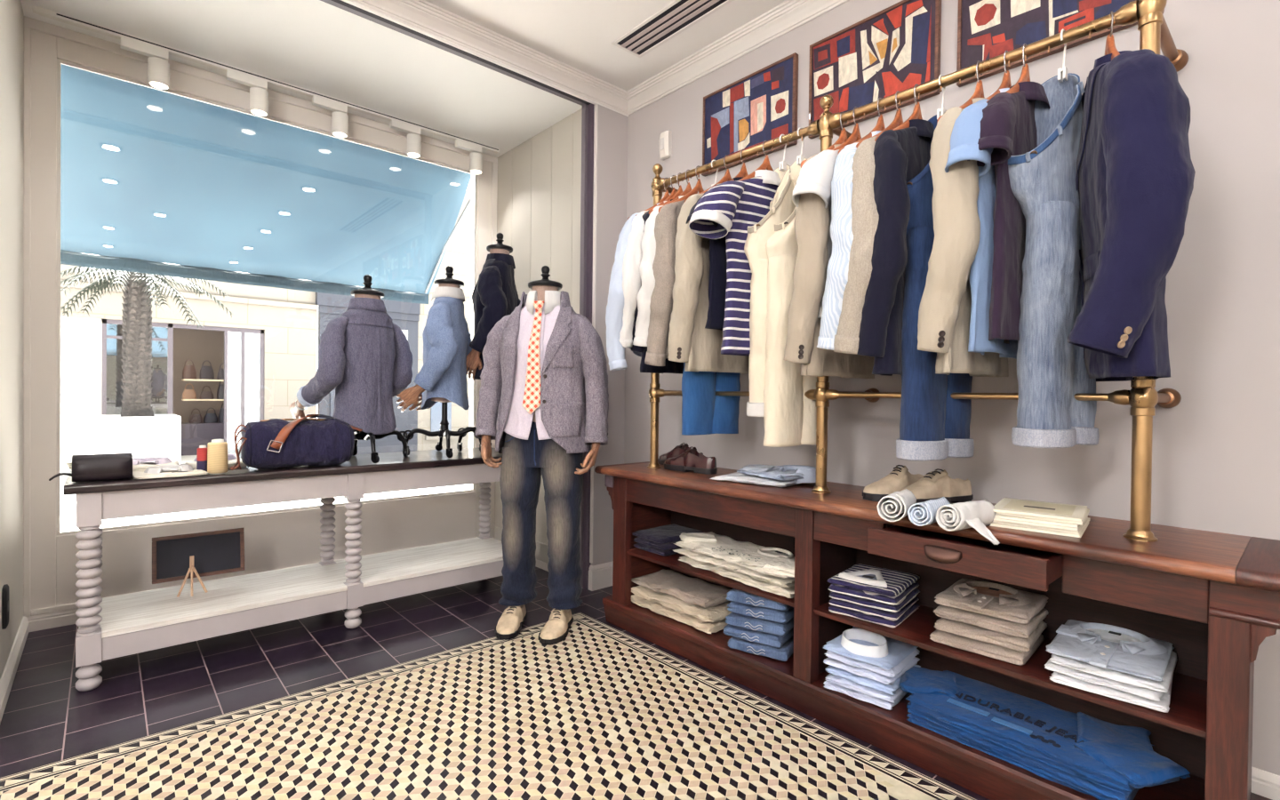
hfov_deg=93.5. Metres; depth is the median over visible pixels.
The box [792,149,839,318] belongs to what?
t-shirt
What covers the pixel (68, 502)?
ground
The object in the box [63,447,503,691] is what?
display table
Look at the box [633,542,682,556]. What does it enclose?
sweater
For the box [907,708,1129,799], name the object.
t-shirt
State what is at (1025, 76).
clothes hanger
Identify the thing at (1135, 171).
blazer
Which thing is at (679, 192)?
clothes hanger
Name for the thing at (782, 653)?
jeans
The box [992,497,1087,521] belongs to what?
catalogue
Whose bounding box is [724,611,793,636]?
jeans
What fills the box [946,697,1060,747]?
print
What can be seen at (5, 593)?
wall socket
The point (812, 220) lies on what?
blazer
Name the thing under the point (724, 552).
print
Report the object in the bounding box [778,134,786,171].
hanger
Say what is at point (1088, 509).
catalogue
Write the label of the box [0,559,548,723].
baseboard
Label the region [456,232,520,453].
bust
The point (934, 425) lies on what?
jeans
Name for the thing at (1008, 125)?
polo shirt
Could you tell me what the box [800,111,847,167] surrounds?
clothes hanger
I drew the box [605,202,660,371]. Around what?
shirt
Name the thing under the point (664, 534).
sweater
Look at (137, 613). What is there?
shelf
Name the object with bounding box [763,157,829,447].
trousers
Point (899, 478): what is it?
shoe
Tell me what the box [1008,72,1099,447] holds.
overalls
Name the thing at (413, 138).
track spotlight
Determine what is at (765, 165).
clothes hanger
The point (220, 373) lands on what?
handbag
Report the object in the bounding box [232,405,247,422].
handbag
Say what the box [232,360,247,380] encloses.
handbag
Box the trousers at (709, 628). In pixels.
[631,594,727,633]
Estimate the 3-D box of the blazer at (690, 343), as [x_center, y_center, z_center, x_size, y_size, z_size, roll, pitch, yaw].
[0.351,-0.489,2.459,0.574,0.755,0.169,0,1,-40]
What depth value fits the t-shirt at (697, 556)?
2.34 m
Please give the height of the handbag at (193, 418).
0.245 m
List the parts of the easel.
leg, leg, leg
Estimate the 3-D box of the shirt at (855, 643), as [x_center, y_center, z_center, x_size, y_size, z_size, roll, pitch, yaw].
[0.777,0.808,2.026,0.232,0.062,0.255,1,1,44]
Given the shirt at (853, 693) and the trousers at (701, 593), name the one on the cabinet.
the shirt at (853, 693)
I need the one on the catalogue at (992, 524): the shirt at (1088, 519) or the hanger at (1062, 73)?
the shirt at (1088, 519)
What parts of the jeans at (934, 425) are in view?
seat, leg, leg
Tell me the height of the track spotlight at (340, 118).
0.170 m
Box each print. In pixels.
[712,546,760,561]
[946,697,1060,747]
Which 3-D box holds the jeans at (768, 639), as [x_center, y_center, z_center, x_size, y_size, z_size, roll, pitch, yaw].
[0.485,0.894,2.365,0.239,0.042,0.257,1,1,34]
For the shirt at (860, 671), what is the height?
0.022 m
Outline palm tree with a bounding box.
[60,266,233,416]
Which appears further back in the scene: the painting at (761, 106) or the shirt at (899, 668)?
the painting at (761, 106)
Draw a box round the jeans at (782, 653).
[728,635,793,661]
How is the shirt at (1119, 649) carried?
on the shirt at (1141, 682)
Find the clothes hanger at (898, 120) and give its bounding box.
[856,90,903,148]
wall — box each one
[0,0,23,679]
[494,104,628,565]
[624,0,1279,775]
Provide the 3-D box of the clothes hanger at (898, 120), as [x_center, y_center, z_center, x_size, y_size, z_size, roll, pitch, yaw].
[0.820,-0.867,1.938,0.410,0.244,0.041,0,1,-42]
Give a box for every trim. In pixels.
[320,0,597,589]
[352,0,849,115]
[494,526,548,563]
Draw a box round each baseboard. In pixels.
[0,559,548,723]
[588,560,1279,799]
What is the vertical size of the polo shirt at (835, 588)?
0.023 m
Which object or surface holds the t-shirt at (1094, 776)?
on the t-shirt at (1004, 745)
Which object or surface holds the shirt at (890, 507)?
on the cabinet
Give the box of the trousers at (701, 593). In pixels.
[631,568,730,607]
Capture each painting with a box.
[702,52,798,176]
[808,0,941,139]
[956,0,1138,87]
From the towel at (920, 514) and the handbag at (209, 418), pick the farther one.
the handbag at (209, 418)
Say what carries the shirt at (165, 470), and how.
on the display table
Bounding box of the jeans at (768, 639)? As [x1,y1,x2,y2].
[722,624,793,647]
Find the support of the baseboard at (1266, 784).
attached to the wall at (1216, 452)
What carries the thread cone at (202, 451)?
on the display table
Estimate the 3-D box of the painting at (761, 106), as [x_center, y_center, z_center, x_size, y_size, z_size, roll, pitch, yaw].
[0.502,-1.319,2.829,0.024,0.392,0.542,0,1,-42]
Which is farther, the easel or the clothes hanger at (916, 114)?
the easel
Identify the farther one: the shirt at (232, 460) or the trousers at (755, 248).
the shirt at (232, 460)
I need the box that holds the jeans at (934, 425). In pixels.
[896,114,974,460]
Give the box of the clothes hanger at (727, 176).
[684,154,731,201]
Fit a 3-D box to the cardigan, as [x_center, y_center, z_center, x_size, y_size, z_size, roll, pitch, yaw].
[0.244,-0.497,2.581,0.546,0.724,0.168,0,1,-44]
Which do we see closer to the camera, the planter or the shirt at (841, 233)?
the shirt at (841, 233)
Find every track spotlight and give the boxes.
[120,37,170,89]
[226,69,269,116]
[312,96,348,137]
[389,120,421,157]
[455,139,482,174]
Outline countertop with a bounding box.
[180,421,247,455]
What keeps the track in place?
attached to the ceiling at (318, 46)
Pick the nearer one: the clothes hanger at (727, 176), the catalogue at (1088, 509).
the catalogue at (1088, 509)
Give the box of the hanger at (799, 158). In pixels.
[796,127,804,166]
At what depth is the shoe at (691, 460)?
2.63 m
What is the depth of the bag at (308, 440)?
2.62 m
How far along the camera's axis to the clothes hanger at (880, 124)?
1.96 m
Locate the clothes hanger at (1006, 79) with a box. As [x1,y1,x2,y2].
[984,50,1011,99]
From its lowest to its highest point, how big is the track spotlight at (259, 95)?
0.170 m
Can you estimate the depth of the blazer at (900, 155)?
1.71 m
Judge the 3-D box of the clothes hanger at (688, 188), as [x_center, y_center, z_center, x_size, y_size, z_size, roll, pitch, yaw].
[0.204,-0.881,2.631,0.410,0.244,0.041,0,1,-42]
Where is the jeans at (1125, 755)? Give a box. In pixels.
[899,666,1190,788]
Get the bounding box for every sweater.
[632,523,704,543]
[633,536,682,550]
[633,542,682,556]
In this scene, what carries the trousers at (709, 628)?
on the cabinet
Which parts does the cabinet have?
panel, panel, cup handle, drawer, cornice moulding, panel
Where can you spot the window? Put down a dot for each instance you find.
(289, 537)
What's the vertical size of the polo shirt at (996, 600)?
0.052 m
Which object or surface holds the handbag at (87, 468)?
on the display table
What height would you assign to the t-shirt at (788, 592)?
0.031 m
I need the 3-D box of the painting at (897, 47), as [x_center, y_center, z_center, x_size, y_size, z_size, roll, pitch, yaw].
[0.905,-1.310,2.375,0.024,0.392,0.533,0,1,-42]
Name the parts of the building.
door panel, white door, dark panel, sill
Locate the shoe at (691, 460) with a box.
[663,446,717,474]
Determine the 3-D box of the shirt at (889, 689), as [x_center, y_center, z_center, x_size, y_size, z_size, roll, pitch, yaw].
[0.787,0.904,2.029,0.234,0.025,0.255,1,1,43]
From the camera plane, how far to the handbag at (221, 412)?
10.48 m
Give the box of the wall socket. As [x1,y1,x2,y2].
[1,584,9,629]
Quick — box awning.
[60,64,471,303]
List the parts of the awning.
arm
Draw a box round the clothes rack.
[647,0,1188,541]
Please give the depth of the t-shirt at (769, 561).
2.42 m
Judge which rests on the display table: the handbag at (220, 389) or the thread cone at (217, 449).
the thread cone at (217, 449)
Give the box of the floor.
[0,566,989,799]
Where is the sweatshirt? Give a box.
[833,136,879,354]
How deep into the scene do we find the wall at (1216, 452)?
1.70 m
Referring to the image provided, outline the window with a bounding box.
[23,16,497,616]
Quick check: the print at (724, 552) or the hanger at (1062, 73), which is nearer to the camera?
the hanger at (1062, 73)
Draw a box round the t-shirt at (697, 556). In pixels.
[672,548,794,587]
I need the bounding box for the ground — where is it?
[60,453,468,531]
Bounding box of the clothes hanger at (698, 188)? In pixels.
[658,165,703,212]
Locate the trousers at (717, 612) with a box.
[631,584,731,622]
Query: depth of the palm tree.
6.70 m
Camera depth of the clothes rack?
1.69 m
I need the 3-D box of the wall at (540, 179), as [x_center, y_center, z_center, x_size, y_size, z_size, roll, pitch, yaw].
[-0.514,-0.376,3.898,0.320,2.860,1.160,0,1,-42]
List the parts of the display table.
leg, leg, shelf rail, leg, leg, shelf rail, leg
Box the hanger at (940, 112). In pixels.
[936,74,945,119]
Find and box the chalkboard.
[152,528,244,583]
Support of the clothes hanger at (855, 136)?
hanging from the clothes rack
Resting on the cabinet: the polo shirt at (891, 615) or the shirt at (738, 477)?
the shirt at (738, 477)
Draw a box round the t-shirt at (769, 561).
[673,531,794,579]
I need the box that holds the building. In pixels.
[60,191,471,470]
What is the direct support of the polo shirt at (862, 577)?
on the polo shirt at (835, 588)
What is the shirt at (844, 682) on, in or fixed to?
on the shirt at (853, 693)
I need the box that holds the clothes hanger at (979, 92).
[936,60,984,122]
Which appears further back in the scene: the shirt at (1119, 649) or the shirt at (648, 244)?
the shirt at (648, 244)
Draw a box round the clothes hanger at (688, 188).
[648,169,691,214]
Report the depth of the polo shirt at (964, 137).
1.57 m
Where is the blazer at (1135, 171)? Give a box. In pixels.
[1067,48,1195,381]
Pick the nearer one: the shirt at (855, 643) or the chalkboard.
the shirt at (855, 643)
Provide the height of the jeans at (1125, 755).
0.035 m
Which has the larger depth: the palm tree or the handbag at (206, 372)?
the handbag at (206, 372)
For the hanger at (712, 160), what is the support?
hanging from the clothes rack
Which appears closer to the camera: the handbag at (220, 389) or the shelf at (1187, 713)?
the shelf at (1187, 713)
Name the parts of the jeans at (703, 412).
leg, leg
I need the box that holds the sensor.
[658,129,671,159]
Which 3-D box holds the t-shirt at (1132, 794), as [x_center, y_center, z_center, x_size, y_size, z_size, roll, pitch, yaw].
[1.086,0.956,1.710,0.299,0.012,0.535,0,1,-40]
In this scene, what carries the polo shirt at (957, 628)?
on the polo shirt at (956, 641)
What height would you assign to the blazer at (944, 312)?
0.780 m
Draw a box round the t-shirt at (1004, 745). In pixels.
[906,704,1128,795]
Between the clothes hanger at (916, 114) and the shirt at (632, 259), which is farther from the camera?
the shirt at (632, 259)
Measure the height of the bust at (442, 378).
1.029 m
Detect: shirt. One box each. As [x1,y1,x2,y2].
[132,456,179,471]
[132,464,207,479]
[184,454,247,469]
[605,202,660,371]
[618,200,666,347]
[632,195,683,346]
[685,176,742,330]
[688,169,781,356]
[709,472,797,487]
[736,464,815,484]
[816,130,881,350]
[823,625,917,669]
[823,656,919,685]
[823,680,907,710]
[824,649,919,677]
[824,664,920,695]
[825,673,903,702]
[826,564,919,596]
[828,581,919,605]
[828,596,919,619]
[828,602,919,627]
[829,588,919,612]
[876,488,916,521]
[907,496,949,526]
[929,629,1045,665]
[933,604,1047,638]
[934,578,1048,623]
[934,617,1047,652]
[936,499,999,544]
[944,88,1018,359]
[967,81,1050,343]
[1044,659,1164,701]
[1045,619,1174,681]
[1049,650,1177,692]
[1049,671,1173,712]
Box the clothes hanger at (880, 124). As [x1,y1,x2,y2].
[837,97,885,154]
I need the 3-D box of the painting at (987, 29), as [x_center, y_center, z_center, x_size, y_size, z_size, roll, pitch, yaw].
[1.302,-1.301,1.929,0.024,0.392,0.532,0,1,-42]
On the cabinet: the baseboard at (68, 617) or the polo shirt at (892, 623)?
the polo shirt at (892, 623)
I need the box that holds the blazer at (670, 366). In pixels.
[630,199,683,374]
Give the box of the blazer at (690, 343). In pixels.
[668,183,749,374]
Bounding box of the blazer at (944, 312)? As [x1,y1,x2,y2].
[917,97,1008,376]
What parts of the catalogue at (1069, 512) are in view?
panel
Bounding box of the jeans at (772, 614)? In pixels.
[727,600,794,623]
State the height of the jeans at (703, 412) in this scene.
1.040 m
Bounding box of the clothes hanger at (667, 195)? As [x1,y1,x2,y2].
[627,177,670,219]
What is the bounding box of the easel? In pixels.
[176,555,207,597]
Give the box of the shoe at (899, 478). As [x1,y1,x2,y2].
[861,464,923,501]
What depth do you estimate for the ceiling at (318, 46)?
2.98 m
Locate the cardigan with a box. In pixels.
[644,200,684,366]
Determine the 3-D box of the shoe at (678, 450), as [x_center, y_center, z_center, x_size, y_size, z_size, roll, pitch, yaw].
[0.190,0.258,2.857,0.110,0.109,0.289,0,1,-38]
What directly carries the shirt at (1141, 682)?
on the shirt at (1151, 694)
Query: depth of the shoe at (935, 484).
1.91 m
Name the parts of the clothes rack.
post, wall arm, rail, hanging rail, post, wall arm, wall arm, rail, hanging rail, post, wall arm, wall arm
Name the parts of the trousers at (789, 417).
leg, seat, leg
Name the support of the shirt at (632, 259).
hanging from the clothes hanger at (673, 193)
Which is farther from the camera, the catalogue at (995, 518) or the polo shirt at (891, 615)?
the polo shirt at (891, 615)
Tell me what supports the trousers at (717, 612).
on the trousers at (709, 628)
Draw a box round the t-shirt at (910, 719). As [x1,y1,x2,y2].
[906,717,1101,799]
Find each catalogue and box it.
[989,522,1088,537]
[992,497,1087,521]
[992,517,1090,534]
[993,515,1087,531]
[994,514,1079,527]
[995,508,1089,524]
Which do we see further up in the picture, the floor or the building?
the building
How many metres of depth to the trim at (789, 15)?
2.88 m
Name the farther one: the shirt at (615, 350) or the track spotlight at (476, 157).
the track spotlight at (476, 157)
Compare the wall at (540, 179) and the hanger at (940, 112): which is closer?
the hanger at (940, 112)
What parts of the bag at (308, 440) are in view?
lace cord, lace cord, lace cord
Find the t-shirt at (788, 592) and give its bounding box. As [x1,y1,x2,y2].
[678,555,794,598]
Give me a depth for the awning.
3.67 m
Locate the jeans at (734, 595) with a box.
[726,588,791,610]
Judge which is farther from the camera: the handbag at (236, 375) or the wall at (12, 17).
the handbag at (236, 375)
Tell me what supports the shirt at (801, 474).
on the shirt at (738, 477)
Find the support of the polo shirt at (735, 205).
hanging from the clothes hanger at (765, 165)
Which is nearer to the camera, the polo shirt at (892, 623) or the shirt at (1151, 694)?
the shirt at (1151, 694)
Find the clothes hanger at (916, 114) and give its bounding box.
[874,83,922,141]
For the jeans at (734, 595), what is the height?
0.042 m
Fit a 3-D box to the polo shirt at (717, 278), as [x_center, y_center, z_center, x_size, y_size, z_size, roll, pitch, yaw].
[0.407,-0.568,2.402,0.571,0.597,0.135,0,1,-42]
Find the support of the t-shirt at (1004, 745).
on the t-shirt at (1074, 779)
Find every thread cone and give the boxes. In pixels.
[196,445,207,471]
[207,439,227,473]
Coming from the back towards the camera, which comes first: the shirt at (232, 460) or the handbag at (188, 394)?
the handbag at (188, 394)
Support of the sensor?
attached to the wall at (1216, 452)
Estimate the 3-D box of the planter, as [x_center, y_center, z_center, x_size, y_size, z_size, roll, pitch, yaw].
[-5.697,0.570,6.790,0.770,0.790,0.770,0,1,-42]
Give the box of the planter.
[88,414,180,463]
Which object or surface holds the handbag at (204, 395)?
on the building
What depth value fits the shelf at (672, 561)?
2.46 m
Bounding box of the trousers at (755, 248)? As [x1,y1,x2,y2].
[744,164,795,416]
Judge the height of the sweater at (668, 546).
0.028 m
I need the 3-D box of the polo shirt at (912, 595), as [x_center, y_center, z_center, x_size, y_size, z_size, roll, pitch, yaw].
[0.795,0.652,2.036,0.222,0.024,0.263,1,1,39]
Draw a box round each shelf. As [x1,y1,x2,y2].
[78,536,503,638]
[626,548,794,607]
[813,601,1207,738]
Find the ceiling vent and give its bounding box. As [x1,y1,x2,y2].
[611,0,733,57]
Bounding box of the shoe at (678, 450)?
[658,442,703,464]
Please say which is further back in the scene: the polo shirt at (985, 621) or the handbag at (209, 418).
the handbag at (209, 418)
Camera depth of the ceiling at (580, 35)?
2.80 m
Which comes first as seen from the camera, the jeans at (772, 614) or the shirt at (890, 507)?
the shirt at (890, 507)
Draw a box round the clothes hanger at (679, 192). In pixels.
[643,172,683,213]
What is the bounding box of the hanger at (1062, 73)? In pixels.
[1057,28,1067,82]
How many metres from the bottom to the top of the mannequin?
1.707 m
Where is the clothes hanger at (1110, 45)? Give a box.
[1104,10,1119,60]
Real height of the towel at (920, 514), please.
0.069 m
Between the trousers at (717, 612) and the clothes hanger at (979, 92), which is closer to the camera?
the clothes hanger at (979, 92)
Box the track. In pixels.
[32,4,499,153]
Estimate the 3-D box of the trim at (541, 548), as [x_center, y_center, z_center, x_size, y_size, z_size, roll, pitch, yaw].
[-0.674,0.963,3.844,0.016,0.140,1.070,0,1,-42]
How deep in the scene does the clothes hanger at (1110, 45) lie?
1.51 m
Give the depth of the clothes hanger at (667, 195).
2.71 m
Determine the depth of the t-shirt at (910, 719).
1.65 m
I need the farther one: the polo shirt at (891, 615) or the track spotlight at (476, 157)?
the track spotlight at (476, 157)
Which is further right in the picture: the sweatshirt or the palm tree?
the sweatshirt
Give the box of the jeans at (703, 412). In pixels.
[681,362,740,435]
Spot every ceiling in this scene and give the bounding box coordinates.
[20,0,581,157]
[341,0,786,116]
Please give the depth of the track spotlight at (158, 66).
2.85 m
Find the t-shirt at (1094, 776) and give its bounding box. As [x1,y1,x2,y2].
[907,701,1153,791]
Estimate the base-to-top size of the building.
5.000 m
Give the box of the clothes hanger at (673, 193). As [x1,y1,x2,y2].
[635,175,676,215]
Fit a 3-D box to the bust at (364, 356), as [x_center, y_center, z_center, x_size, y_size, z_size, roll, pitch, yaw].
[-1.444,-0.165,3.060,0.602,0.921,0.499,1,1,35]
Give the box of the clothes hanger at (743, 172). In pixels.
[730,148,748,180]
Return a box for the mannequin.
[474,265,608,645]
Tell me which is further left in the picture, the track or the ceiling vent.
the track
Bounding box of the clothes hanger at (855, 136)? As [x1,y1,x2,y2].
[832,106,861,150]
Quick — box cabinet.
[594,461,1279,799]
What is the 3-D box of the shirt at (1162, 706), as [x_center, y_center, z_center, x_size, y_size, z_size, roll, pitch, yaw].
[1.225,0.711,1.561,0.231,0.021,0.291,1,1,43]
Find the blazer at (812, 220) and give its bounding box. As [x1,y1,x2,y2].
[783,144,874,378]
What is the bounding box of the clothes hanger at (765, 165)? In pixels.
[738,140,773,180]
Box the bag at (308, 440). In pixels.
[230,414,362,470]
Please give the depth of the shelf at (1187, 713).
1.60 m
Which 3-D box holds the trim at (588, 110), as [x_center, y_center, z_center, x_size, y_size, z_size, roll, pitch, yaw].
[-1.145,-0.340,2.636,2.330,2.800,0.108,0,1,-42]
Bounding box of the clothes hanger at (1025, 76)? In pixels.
[986,43,1030,102]
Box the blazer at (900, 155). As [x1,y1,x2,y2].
[857,119,934,375]
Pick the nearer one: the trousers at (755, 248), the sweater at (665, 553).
the trousers at (755, 248)
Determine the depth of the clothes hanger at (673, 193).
2.67 m
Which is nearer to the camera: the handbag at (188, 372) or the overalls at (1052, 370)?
the overalls at (1052, 370)
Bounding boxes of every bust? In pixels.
[289,274,412,463]
[396,265,481,458]
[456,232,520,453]
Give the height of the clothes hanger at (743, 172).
0.244 m
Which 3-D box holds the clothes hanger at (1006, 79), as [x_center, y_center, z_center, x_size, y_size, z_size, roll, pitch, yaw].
[1.025,-0.862,1.707,0.410,0.244,0.041,0,1,-42]
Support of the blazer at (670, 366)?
hanging from the clothes hanger at (679, 192)
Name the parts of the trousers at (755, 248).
leg, seat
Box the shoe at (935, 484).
[899,468,973,503]
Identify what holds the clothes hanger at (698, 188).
hanging from the clothes rack
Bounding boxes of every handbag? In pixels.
[48,452,132,482]
[182,360,196,379]
[182,384,196,399]
[188,408,202,423]
[199,360,214,379]
[199,385,214,399]
[203,408,217,423]
[216,362,230,379]
[216,381,230,399]
[218,402,232,422]
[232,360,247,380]
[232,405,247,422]
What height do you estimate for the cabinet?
0.760 m
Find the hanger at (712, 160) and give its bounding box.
[711,160,718,186]
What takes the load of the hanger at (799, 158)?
hanging from the clothes rack
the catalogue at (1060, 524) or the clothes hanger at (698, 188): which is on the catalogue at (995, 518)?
the catalogue at (1060, 524)
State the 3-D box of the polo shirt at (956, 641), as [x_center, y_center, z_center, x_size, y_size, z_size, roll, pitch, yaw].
[1.027,0.699,1.778,0.242,0.037,0.253,1,1,45]
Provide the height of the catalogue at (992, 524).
0.007 m
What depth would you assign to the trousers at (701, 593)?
2.69 m
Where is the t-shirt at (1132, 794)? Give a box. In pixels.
[906,713,1139,799]

